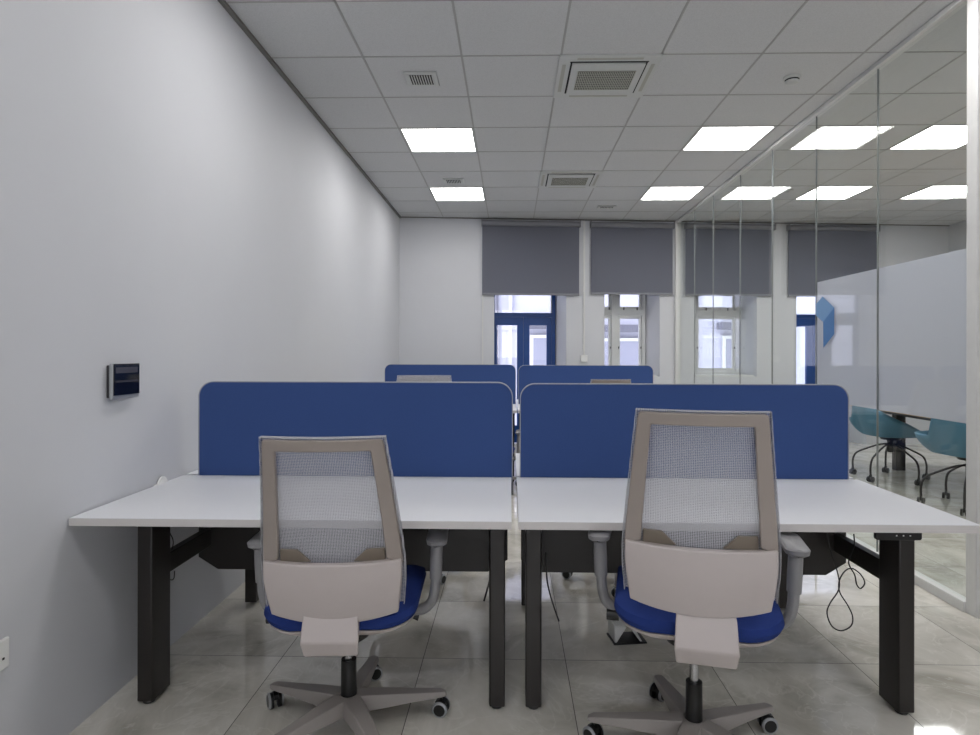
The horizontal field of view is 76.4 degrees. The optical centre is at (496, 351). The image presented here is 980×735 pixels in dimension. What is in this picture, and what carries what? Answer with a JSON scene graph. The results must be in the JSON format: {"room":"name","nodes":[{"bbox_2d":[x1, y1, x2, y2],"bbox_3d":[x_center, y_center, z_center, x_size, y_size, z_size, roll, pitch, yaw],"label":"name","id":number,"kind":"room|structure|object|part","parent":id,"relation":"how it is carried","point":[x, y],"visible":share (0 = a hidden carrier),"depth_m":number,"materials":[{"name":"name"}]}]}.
{"room":"open-plan office","nodes":[
{"label":"open-plan office","id":0,"kind":"room"},
{"bbox_2d":[0,0,399,734],"bbox_3d":[-1.483,-0.303,2.504,0.120,3.170,11.540,0,0,1],"label":"wall","id":1,"kind":"structure","parent":0,"point":[170,205],"depth_m":2.44,"materials":[{"name":"paint"}]},
{"bbox_2d":[0,637,8,670],"bbox_3d":[-1.435,0.878,1.753,0.014,0.088,0.146,0,0,1],"label":"wall socket","id":2,"kind":"object","parent":1,"relation":"attached to","point":[4,643],"visible":1,"depth_m":1.81,"materials":[{"name":"white plastic"}]},
{"bbox_2d":[107,363,139,399],"bbox_3d":[-1.413,0.110,2.353,0.029,0.132,0.164,0,0,1],"label":"wall display","id":3,"kind":"object","parent":1,"relation":"attached to","point":[122,378],"visible":1,"depth_m":2.33,"materials":[{"name":"grey plastic"}]},
{"bbox_2d":[154,476,167,485],"bbox_3d":[-1.413,0.584,2.623,0.018,0.116,0.090,0,0,1],"label":"plug","id":4,"kind":"object","parent":1,"relation":"attached to","point":[162,479],"visible":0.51,"depth_m":2.61,"materials":[{"name":"white plastic"}]},
{"bbox_2d":[218,0,400,217],"bbox_3d":[-1.409,-1.778,2.543,0.022,0.020,11.420,0,0,1],"label":"trim","id":5,"kind":"structure","parent":1,"relation":"attached to","point":[223,3],"depth_m":4.15,"materials":[{"name":"grey metal"}]},
{"bbox_2d":[68,442,979,734],"bbox_3d":[2.403,1.350,3.096,7.830,0.120,12.900,0,0,1],"label":"floor","id":6,"kind":"structure","parent":0,"point":[817,678],"depth_m":2.54,"materials":[{"name":"tile"}]},
{"bbox_2d":[187,470,258,601],"bbox_3d":[-0.667,0.920,3.127,1.477,0.727,0.622,0,0,1],"label":"desk","id":7,"kind":"object","parent":6,"relation":"on","point":[251,592],"visible":0.08,"depth_m":3.15,"materials":[{"name":"metal"}]},
{"bbox_3d":[-1.246,0.932,3.208,0.058,0.678,0.118,0,0,1],"label":"leg","id":8,"kind":"part","parent":7,"relation":"part of","materials":[{"name":"brown metal"}]},
{"bbox_2d":[198,381,512,490],"bbox_3d":[-0.635,0.376,2.806,1.414,0.482,0.047,0,0,1],"label":"screen","id":9,"kind":"object","parent":7,"relation":"attached to","point":[431,429],"visible":0.88,"depth_m":2.78,"materials":[{"name":"fabric"}]},
{"bbox_2d":[69,475,511,708],"bbox_3d":[-0.683,0.920,2.420,1.477,0.727,0.722,0,0,1],"label":"desk","id":10,"kind":"object","parent":6,"relation":"on","point":[476,512],"visible":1,"depth_m":2.30,"materials":[{"name":"laminate"}]},
{"bbox_3d":[-1.275,0.932,2.315,0.058,0.678,0.118,0,0,1],"label":"leg","id":11,"kind":"part","parent":10,"relation":"part of","materials":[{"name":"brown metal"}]},
{"bbox_2d":[170,533,174,579],"bbox_3d":[-1.276,0.798,2.429,0.042,0.191,0.004,0,0,1],"label":"cable","id":12,"kind":"object","parent":10,"relation":"on","point":[170,533],"visible":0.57,"depth_m":2.43,"materials":[{"name":"black plastic"}]},
{"bbox_2d":[199,527,507,571],"bbox_3d":[-0.629,0.779,2.715,1.351,0.345,0.020,0,0,1],"label":"cable tray","id":13,"kind":"object","parent":10,"relation":"on","point":[465,550],"depth_m":2.70,"materials":[{"name":"black metal"}]},
{"bbox_2d":[483,581,488,600],"bbox_3d":[-0.035,0.960,2.621,0.046,0.183,0.008,0,0,1],"label":"cable","id":14,"kind":"object","parent":10,"relation":"hanging from","point":[488,581],"visible":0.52,"depth_m":2.62,"materials":[{"name":"black plastic"}]},
{"bbox_3d":[0.001,0.934,2.287,0.058,0.678,0.118,0,0,1],"label":"leg","id":15,"kind":"part","parent":10,"relation":"part of","materials":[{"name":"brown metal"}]},
{"bbox_2d":[247,435,449,734],"bbox_3d":[-0.500,0.760,2.087,0.680,1.048,0.778,0,0,-3],"label":"office chair","id":16,"kind":"object","parent":6,"relation":"on","point":[333,607],"visible":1,"depth_m":1.86,"materials":[{"name":"beige plastic"}]},
{"bbox_3d":[-0.730,0.785,2.132,0.194,0.253,0.060,0,0,-9],"label":"armrest","id":17,"kind":"part","parent":16,"relation":"part of","materials":[{"name":"plastic"}]},
{"bbox_3d":[-0.489,0.442,1.798,0.416,0.396,0.198,0,0,-3],"label":"frame","id":18,"kind":"part","parent":16,"relation":"part of","materials":[{"name":"beige plastic"}]},
{"bbox_3d":[-0.507,0.839,2.157,0.502,0.084,0.502,0,0,-3],"label":"seat","id":19,"kind":"part","parent":16,"relation":"part of","materials":[{"name":"fabric"}]},
{"bbox_3d":[-0.283,0.786,2.153,0.194,0.253,0.060,0,0,4],"label":"armrest","id":20,"kind":"part","parent":16,"relation":"part of","materials":[{"name":"grey plastic"}]},
{"bbox_2d":[397,375,451,584],"bbox_3d":[-0.440,0.719,3.747,0.688,1.130,0.696,0,0,-5],"label":"office chair","id":21,"kind":"object","parent":6,"relation":"on","point":[414,378],"visible":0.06,"depth_m":4.05,"materials":[{"name":"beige plastic"}]},
{"bbox_3d":[-0.470,0.360,4.019,0.416,0.396,0.151,0,0,-5],"label":"frame","id":22,"kind":"part","parent":21,"relation":"part of","materials":[{"name":"beige plastic"}]},
{"bbox_2d":[513,404,516,481],"bbox_3d":[-0.541,0.920,6.283,1.477,0.727,0.722,0,0,1],"label":"desk","id":23,"kind":"object","parent":6,"relation":"on","point":[514,405],"visible":0.15,"depth_m":6.09,"materials":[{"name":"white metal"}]},
{"bbox_3d":[0.142,0.934,6.149,0.058,0.678,0.118,0,0,1],"label":"leg","id":24,"kind":"part","parent":23,"relation":"part of","materials":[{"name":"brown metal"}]},
{"bbox_2d":[511,430,519,494],"bbox_3d":[-0.097,0.795,5.816,0.686,0.980,0.712,0,0,4],"label":"office chair","id":25,"kind":"object","parent":6,"relation":"on","point":[517,432],"visible":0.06,"depth_m":5.79,"materials":[{"name":"beige plastic"}]},
{"bbox_3d":[0.134,0.894,5.822,0.194,0.253,0.060,0,0,11],"label":"armrest","id":26,"kind":"part","parent":25,"relation":"part of","materials":[{"name":"grey plastic"}]},
{"bbox_2d":[517,404,519,429],"bbox_3d":[0.954,0.923,6.249,1.496,0.727,0.722,0,0,1],"label":"desk","id":27,"kind":"object","parent":6,"relation":"on","point":[518,405],"visible":0.06,"depth_m":6.45,"materials":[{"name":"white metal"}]},
{"bbox_2d":[562,572,616,597],"bbox_3d":[0.722,0.762,3.585,0.680,1.048,0.778,0,0,9],"label":"office chair","id":28,"kind":"object","parent":6,"relation":"on","point":[564,575],"visible":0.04,"depth_m":3.30,"materials":[{"name":"black plastic"}]},
{"bbox_2d":[590,379,630,382],"bbox_3d":[0.975,0.763,5.740,0.680,1.048,0.778,0,0,-3],"label":"office chair","id":29,"kind":"object","parent":6,"relation":"on","point":[592,380],"visible":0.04,"depth_m":5.36,"materials":[{"name":"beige plastic"}]},
{"bbox_2d":[607,618,646,644],"bbox_3d":[0.581,1.244,2.788,0.150,0.084,0.110,0,0,-7],"label":"box","id":30,"kind":"object","parent":6,"relation":"on","point":[616,633],"visible":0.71,"depth_m":2.75,"materials":[{"name":"black plastic"}]},
{"bbox_3d":[0.537,1.240,2.782,0.056,0.076,0.100,0,0,-7],"label":"lid","id":31,"kind":"part","parent":30,"relation":"part of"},
{"bbox_3d":[0.581,1.283,2.788,0.150,0.006,0.110,0,0,-7],"label":"plate","id":32,"kind":"part","parent":30,"relation":"part of","materials":[{"name":"black plastic"}]},
{"bbox_2d":[515,453,852,607],"bbox_3d":[0.842,0.923,3.092,1.496,0.727,0.622,0,0,1],"label":"desk","id":33,"kind":"object","parent":6,"relation":"on","point":[782,600],"visible":0.15,"depth_m":3.09,"materials":[{"name":"metal"}]},
{"bbox_3d":[0.154,0.934,3.176,0.058,0.678,0.118,0,0,1],"label":"leg","id":34,"kind":"part","parent":33,"relation":"part of","materials":[{"name":"brown metal"}]},
{"bbox_2d":[520,383,848,478],"bbox_3d":[0.825,0.381,2.773,1.446,0.477,0.047,0,0,1],"label":"screen","id":35,"kind":"object","parent":33,"relation":"attached to","point":[568,430],"visible":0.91,"depth_m":2.75,"materials":[{"name":"fabric"}]},
{"bbox_3d":[1.434,0.937,3.147,0.058,0.678,0.118,0,0,1],"label":"leg","id":36,"kind":"part","parent":33,"relation":"part of","materials":[{"name":"brown metal"}]},
{"bbox_2d":[582,408,810,734],"bbox_3d":[0.618,0.721,1.973,0.688,1.130,0.696,0,0,14],"label":"office chair","id":37,"kind":"object","parent":6,"relation":"on","point":[709,604],"visible":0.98,"depth_m":1.74,"materials":[{"name":"beige plastic"}]},
{"bbox_3d":[0.416,0.745,2.057,0.194,0.253,0.060,0,0,8],"label":"armrest","id":38,"kind":"part","parent":37,"relation":"part of","materials":[{"name":"grey plastic"}]},
{"bbox_3d":[0.457,0.866,2.030,0.195,0.035,0.036,0,0,14],"label":"adjust lever","id":39,"kind":"part","parent":37,"relation":"part of","materials":[{"name":"black plastic"}]},
{"bbox_3d":[0.637,0.799,2.015,0.502,0.084,0.502,0,0,14],"label":"seat","id":40,"kind":"part","parent":37,"relation":"part of","materials":[{"name":"fabric"}]},
{"bbox_3d":[0.559,0.362,1.707,0.416,0.396,0.151,0,0,14],"label":"frame","id":41,"kind":"part","parent":37,"relation":"part of","materials":[{"name":"beige plastic"}]},
{"bbox_3d":[0.851,0.746,1.946,0.194,0.253,0.060,0,0,21],"label":"armrest","id":42,"kind":"part","parent":37,"relation":"part of","materials":[{"name":"grey plastic"}]},
{"bbox_2d":[517,477,979,714],"bbox_3d":[0.826,0.923,2.386,1.496,0.727,0.722,0,0,1],"label":"desk","id":43,"kind":"object","parent":6,"relation":"on","point":[556,516],"visible":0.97,"depth_m":2.24,"materials":[{"name":"laminate"}]},
{"bbox_3d":[0.134,0.934,2.284,0.058,0.678,0.118,0,0,1],"label":"leg","id":44,"kind":"part","parent":43,"relation":"part of","materials":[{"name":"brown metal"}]},
{"bbox_2d":[544,552,559,621],"bbox_3d":[0.230,0.981,2.595,0.064,0.289,0.007,0,0,1],"label":"cable","id":45,"kind":"object","parent":43,"relation":"hanging from","point":[544,552],"visible":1,"depth_m":2.59,"materials":[{"name":"black plastic"}]},
{"bbox_2d":[521,530,845,574],"bbox_3d":[0.798,0.782,2.683,1.388,0.345,0.020,0,0,1],"label":"cable tray","id":46,"kind":"object","parent":43,"relation":"on","point":[567,551],"depth_m":2.68,"materials":[{"name":"black metal"}]},
{"bbox_2d":[826,534,864,630],"bbox_3d":[1.352,0.892,2.421,0.180,0.384,0.037,0,0,-20],"label":"cable","id":47,"kind":"object","parent":43,"relation":"hanging from","point":[844,571],"visible":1,"depth_m":2.42,"materials":[{"name":"black plastic"}]},
{"bbox_3d":[1.446,0.937,2.254,0.058,0.678,0.118,0,0,1],"label":"leg","id":48,"kind":"part","parent":43,"relation":"part of","materials":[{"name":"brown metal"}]},
{"bbox_2d":[675,0,966,611],"bbox_3d":[2.400,-0.244,5.784,0.070,3.068,5.414,0,0,1],"label":"glass wall","id":49,"kind":"structure","parent":6,"relation":"on","point":[946,594],"depth_m":4.20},
{"bbox_2d":[816,248,966,422],"bbox_3d":[2.357,-0.078,3.856,0.014,0.875,1.537,0,0,1],"label":"film","id":50,"kind":"object","parent":49,"relation":"attached to","point":[922,302],"visible":0.84,"depth_m":3.63,"materials":[{"name":"white plastic"}]},
{"bbox_2d":[966,0,979,617],"bbox_3d":[2.360,-0.244,3.042,0.080,3.067,0.070,0,0,1],"label":"trim","id":51,"kind":"structure","parent":49,"relation":"attached to","point":[973,6],"depth_m":3.03,"materials":[{"name":"white metal"}]},
{"bbox_2d":[849,406,930,485],"bbox_3d":[4.016,0.882,6.333,0.731,0.821,0.720,0,0,9],"label":"chair","id":52,"kind":"object","parent":6,"relation":"on","point":[863,419],"visible":0.91,"depth_m":6.17,"materials":[{"name":"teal plastic"}]},
{"bbox_2d":[849,405,930,470],"bbox_3d":[4.364,0.922,5.503,1.240,0.742,3.200,0,0,1],"label":"meeting table","id":53,"kind":"object","parent":6,"relation":"on","point":[898,456],"visible":0.23,"depth_m":6.76,"materials":[{"name":"brown wood"}]},
{"bbox_3d":[4.393,0.959,6.802,0.100,0.670,0.080,0,0,1],"label":"leg","id":54,"kind":"part","parent":53,"relation":"part of","materials":[{"name":"brown metal"}]},
{"bbox_2d":[914,418,965,515],"bbox_3d":[3.917,0.882,5.138,0.731,0.821,0.720,0,0,-9],"label":"chair","id":55,"kind":"object","parent":6,"relation":"on","point":[944,437],"visible":0.73,"depth_m":5.05,"materials":[{"name":"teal plastic"}]},
{"bbox_3d":[0.970,0.923,6.961,1.496,0.727,0.622,0,0,1],"label":"desk","id":56,"kind":"object","parent":6,"relation":"on","visible":0},
{"bbox_2d":[518,365,652,403],"bbox_3d":[0.944,0.382,6.636,1.429,0.475,0.047,0,0,1],"label":"screen","id":57,"kind":"object","parent":56,"relation":"attached to","point":[527,374],"visible":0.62,"depth_m":6.62,"materials":[{"name":"fabric"}]},
{"bbox_3d":[-0.525,0.921,6.994,1.477,0.727,0.622,0,0,1],"label":"desk","id":58,"kind":"object","parent":6,"relation":"on","visible":0},
{"bbox_2d":[385,364,515,403],"bbox_3d":[-0.500,0.377,6.668,1.404,0.480,0.047,0,0,1],"label":"screen","id":59,"kind":"object","parent":58,"relation":"attached to","point":[506,374],"visible":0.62,"depth_m":6.64,"materials":[{"name":"fabric"}]},
{"bbox_2d":[225,0,966,224],"bbox_3d":[2.409,-1.850,3.096,7.870,0.140,12.900,0,0,1],"label":"ceiling","id":60,"kind":"structure","parent":0,"point":[499,27],"depth_m":4.40,"materials":[{"name":"tile"}]},
{"bbox_2d":[336,0,384,0],"bbox_3d":[-0.533,-1.789,2.866,0.584,0.014,0.584,0,0,1],"label":"recessed light","id":61,"kind":"object","parent":60,"relation":"in","point":[336,0],"visible":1,"depth_m":3.16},
{"bbox_2d":[403,71,439,85],"bbox_3d":[-0.490,-1.777,4.062,0.210,0.018,0.200,0,0,1],"label":"ceiling vent","id":62,"kind":"object","parent":60,"relation":"in","point":[413,78],"visible":1,"depth_m":4.04,"materials":[{"name":"white metal"}]},
{"bbox_2d":[400,128,476,151],"bbox_3d":[-0.478,-1.789,5.265,0.584,0.014,0.584,0,0,1],"label":"recessed light","id":63,"kind":"object","parent":60,"relation":"in","point":[417,139],"visible":1,"depth_m":5.24,"materials":[{"name":"white plastic"}]},
{"bbox_2d":[443,178,463,183],"bbox_3d":[-0.450,-1.777,6.492,0.210,0.018,0.180,0,0,1],"label":"ceiling vent","id":64,"kind":"object","parent":60,"relation":"in","point":[446,180],"visible":1,"depth_m":6.46,"materials":[{"name":"white metal"}]},
{"bbox_2d":[430,188,484,200],"bbox_3d":[-0.438,-1.789,7.065,0.584,0.014,0.584,0,0,1],"label":"recessed light","id":65,"kind":"object","parent":60,"relation":"in","point":[440,194],"visible":1,"depth_m":7.08,"materials":[{"name":"white plastic"}]},
{"bbox_2d":[538,170,603,187],"bbox_3d":[0.748,-1.772,6.438,0.620,0.034,0.620,0,0,1],"label":"air conditioner","id":66,"kind":"object","parent":60,"relation":"attached to","point":[568,178],"visible":1,"depth_m":6.35,"materials":[{"name":"white plastic"}]},
{"bbox_2d":[551,178,587,185],"bbox_3d":[0.748,-1.756,6.438,0.366,0.003,0.273,0,0,1],"label":"grille","id":67,"kind":"object","parent":66,"relation":"attached to","point":[554,181],"depth_m":6.45,"materials":[{"name":"grey metal"}]},
{"bbox_3d":[0.748,-1.766,6.438,0.450,0.012,0.450,0,0,1],"label":"intake panel","id":68,"kind":"part","parent":66,"relation":"part of","materials":[{"name":"white plastic"}]},
{"bbox_2d":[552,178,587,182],"bbox_3d":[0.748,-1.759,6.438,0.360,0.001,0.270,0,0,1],"label":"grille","id":69,"kind":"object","parent":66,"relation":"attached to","point":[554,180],"depth_m":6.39,"materials":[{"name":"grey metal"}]},
{"bbox_2d":[227,0,966,224],"bbox_3d":[2.401,-1.780,2.767,7.630,0.002,12.042,0,0,1],"label":"ceiling grid","id":70,"kind":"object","parent":60,"relation":"attached to","point":[334,1],"depth_m":4.66,"materials":[{"name":"grey metal"}]},
{"bbox_2d":[597,205,615,208],"bbox_3d":[1.346,-1.773,7.642,0.220,0.018,0.130,0,0,1],"label":"ceiling vent","id":71,"kind":"object","parent":60,"relation":"in","point":[599,206],"visible":1,"depth_m":7.61,"materials":[{"name":"grey metal"}]},
{"bbox_2d":[553,53,662,97],"bbox_3d":[0.694,-1.772,4.038,0.620,0.034,0.620,0,0,1],"label":"air conditioner","id":72,"kind":"object","parent":60,"relation":"attached to","point":[578,75],"visible":1,"depth_m":3.97,"materials":[{"name":"white plastic"}]},
{"bbox_2d":[574,71,634,89],"bbox_3d":[0.694,-1.759,4.038,0.360,0.001,0.270,0,0,1],"label":"grille","id":73,"kind":"object","parent":72,"relation":"attached to","point":[583,80],"depth_m":4.03,"materials":[{"name":"grey metal"}]},
{"bbox_3d":[0.694,-1.766,4.038,0.450,0.012,0.450,0,0,1],"label":"intake panel","id":74,"kind":"part","parent":72,"relation":"part of","materials":[{"name":"white plastic"}]},
{"bbox_2d":[640,187,703,199],"bbox_3d":[1.962,-1.784,7.010,0.584,0.014,0.584,0,0,1],"label":"recessed light","id":75,"kind":"object","parent":60,"relation":"in","point":[653,193],"visible":1,"depth_m":7.01,"materials":[{"name":"white plastic"}]},
{"bbox_2d":[682,126,775,150],"bbox_3d":[1.921,-1.784,5.211,0.584,0.014,0.584,0,0,1],"label":"recessed light","id":76,"kind":"object","parent":60,"relation":"in","point":[729,138],"visible":1,"depth_m":5.20,"materials":[{"name":"white plastic"}]},
{"bbox_2d":[768,189,792,192],"bbox_3d":[3.140,-1.770,6.881,0.220,0.018,0.130,0,0,1],"label":"recessed light","id":77,"kind":"object","parent":60,"relation":"in","point":[774,190],"visible":0.98,"depth_m":6.84,"materials":[{"name":"white plastic"}]},
{"bbox_2d":[783,74,800,85],"bbox_3d":[1.915,-1.757,4.038,0.104,0.048,0.104,0,0,1],"label":"smoke detector","id":78,"kind":"object","parent":60,"relation":"attached to","point":[791,79],"visible":1,"depth_m":4.01,"materials":[{"name":"white plastic"}]},
{"bbox_2d":[794,186,873,199],"bbox_3d":[3.761,-1.781,6.970,0.584,0.014,0.584,0,0,1],"label":"recessed light","id":79,"kind":"object","parent":60,"relation":"in","point":[823,192],"visible":1,"depth_m":6.96,"materials":[{"name":"white plastic"}]},
{"bbox_2d":[888,125,966,149],"bbox_3d":[3.720,-1.781,5.170,0.584,0.014,0.584,0,0,1],"label":"recessed light","id":80,"kind":"object","parent":60,"relation":"in","point":[935,136],"visible":0.84,"depth_m":5.22,"materials":[{"name":"white plastic"}]},
{"bbox_2d":[900,186,966,198],"bbox_3d":[4.961,-1.779,6.943,0.584,0.014,0.584,0,0,1],"label":"recessed light","id":81,"kind":"object","parent":60,"relation":"in","point":[933,192],"visible":0.91,"depth_m":6.97,"materials":[{"name":"white plastic"}]},
{"bbox_2d":[399,218,948,444],"bbox_3d":[2.489,-0.295,8.724,7.910,3.170,0.450,0,0,-4],"label":"wall","id":82,"kind":"structure","parent":0,"point":[440,259],"depth_m":8.42,"materials":[{"name":"paint"}]},
{"bbox_2d":[482,295,482,363],"bbox_3d":[-0.192,0.215,8.316,0.017,1.940,0.015,0,0,1],"label":"conduit","id":83,"kind":"object","parent":82,"relation":"attached to","point":[482,295],"visible":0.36,"depth_m":8.31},
{"bbox_2d":[494,295,554,442],"bbox_3d":[0.379,-0.024,8.756,0.884,2.620,0.070,0,0,-4],"label":"door","id":84,"kind":"structure","parent":82,"relation":"in","point":[523,321],"depth_m":8.73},
{"bbox_2d":[481,219,580,295],"bbox_3d":[0.457,-1.254,8.320,1.330,1.000,0.090,0,0,-4],"label":"roller blind","id":85,"kind":"object","parent":82,"relation":"attached to","point":[519,257],"visible":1,"depth_m":8.33,"materials":[{"name":"fabric"}]},
{"bbox_2d":[581,221,587,361],"bbox_3d":[1.178,-0.813,8.397,0.090,1.900,0.030,0,0,-4],"label":"conduit","id":86,"kind":"object","parent":82,"relation":"attached to","point":[584,358],"visible":1,"depth_m":8.39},
{"bbox_3d":[1.176,0.092,8.397,0.090,0.090,0.029,0,0,-4],"label":"socket plate","id":87,"kind":"part","parent":86,"relation":"part of","materials":[{"name":"white plastic"}]},
{"bbox_2d":[604,294,656,375],"bbox_3d":[1.804,-0.497,8.669,0.723,1.670,0.430,0,0,-4],"label":"window","id":88,"kind":"structure","parent":82,"relation":"in","point":[613,312],"depth_m":8.81,"materials":[{"name":"grey plastic"}]},
{"bbox_3d":[1.535,-0.937,8.820,0.157,0.682,0.043,0,0,-4],"label":"sash","id":89,"kind":"part","parent":88,"relation":"part of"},
{"bbox_3d":[1.533,-0.117,8.820,0.157,0.782,0.043,0,0,-4],"label":"sash","id":90,"kind":"part","parent":88,"relation":"part of","materials":[{"name":"clear glass"}]},
{"bbox_3d":[1.881,-0.936,8.843,0.340,0.682,0.043,0,0,-4],"label":"sash","id":91,"kind":"part","parent":88,"relation":"part of","materials":[{"name":"clear glass"}]},
{"bbox_3d":[1.879,-0.116,8.843,0.340,0.782,0.043,0,0,-4],"label":"sash","id":92,"kind":"part","parent":88,"relation":"part of","materials":[{"name":"clear glass"}]},
{"bbox_2d":[590,221,674,294],"bbox_3d":[1.829,-1.262,8.410,1.149,0.980,0.090,0,0,-4],"label":"roller blind","id":93,"kind":"object","parent":82,"relation":"attached to","point":[628,258],"visible":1,"depth_m":8.42,"materials":[{"name":"fabric"}]},
{"bbox_2d":[401,217,949,225],"bbox_3d":[2.532,-1.774,8.491,7.660,0.012,0.020,0,0,-4],"label":"trim","id":94,"kind":"structure","parent":82,"relation":"attached to","point":[401,217],"depth_m":8.46,"materials":[{"name":"grey metal"}]},
{"bbox_2d":[695,296,753,375],"bbox_3d":[3.103,-0.494,8.754,0.848,1.670,0.430,0,0,-4],"label":"window","id":95,"kind":"structure","parent":82,"relation":"in","point":[732,312],"depth_m":8.90,"materials":[{"name":"grey plastic"}]},
{"bbox_3d":[3.131,-0.934,8.924,0.565,0.682,0.043,0,0,-4],"label":"sash","id":96,"kind":"part","parent":95,"relation":"part of","materials":[{"name":"glass"}]},
{"bbox_3d":[3.129,-0.114,8.924,0.565,0.782,0.043,0,0,-4],"label":"sash","id":97,"kind":"part","parent":95,"relation":"part of","materials":[{"name":"glass"}]},
{"bbox_3d":[3.105,0.331,8.713,0.846,0.020,0.348,0,0,-4],"label":"sill","id":98,"kind":"part","parent":95,"relation":"part of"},
{"bbox_2d":[684,222,775,295],"bbox_3d":[3.184,-1.254,8.498,1.255,0.990,0.090,0,0,-4],"label":"roller blind","id":99,"kind":"object","parent":82,"relation":"attached to","point":[756,239],"visible":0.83,"depth_m":8.51,"materials":[{"name":"fabric"}]},
{"bbox_2d":[796,314,814,383],"bbox_3d":[4.573,-0.016,9.030,0.919,2.620,0.070,0,0,-4],"label":"door","id":100,"kind":"structure","parent":82,"relation":"in","point":[807,321],"depth_m":9.00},
{"bbox_2d":[786,224,879,296],"bbox_3d":[4.647,-1.251,8.594,1.295,0.990,0.090,0,0,-4],"label":"roller blind","id":101,"kind":"object","parent":82,"relation":"attached to","point":[842,251],"visible":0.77,"depth_m":8.60,"materials":[{"name":"fabric"}]},
{"bbox_2d":[949,221,966,251],"bbox_3d":[6.348,-0.288,5.993,0.120,3.170,6.130,0,0,1],"label":"wall","id":102,"kind":"structure","parent":0,"point":[957,231],"depth_m":8.56,"materials":[{"name":"paint"}]},
{"label":"outside","id":103,"kind":"structure","parent":0,"visible":0},
{"bbox_3d":[2.738,4.390,10.891,19.000,0.200,2.500,0,0,1],"label":"courtyard","id":104,"kind":"object","parent":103,"visible":0},
{"bbox_2d":[495,294,814,424],"bbox_3d":[2.780,-1.710,12.210,19.000,12.000,0.460,0,0,1],"label":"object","id":105,"kind":"structure","parent":104,"relation":"on","point":[506,334],"depth_m":12.11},
{"bbox_3d":[1.024,0.067,12.115,0.630,0.660,0.010,0,0,1],"label":"pane","id":106,"kind":"part","parent":105,"relation":"part of","materials":[{"name":"glass"}]},
{"bbox_3d":[2.373,0.214,12.084,0.780,0.830,0.010,0,0,1],"label":"pane","id":107,"kind":"part","parent":105,"relation":"part of","materials":[{"name":"clear glass"}]},
{"bbox_3d":[4.873,0.144,12.028,0.880,0.780,0.010,0,0,1],"label":"pane","id":108,"kind":"part","parent":105,"relation":"part of","materials":[{"name":"clear glass"}]}
]}

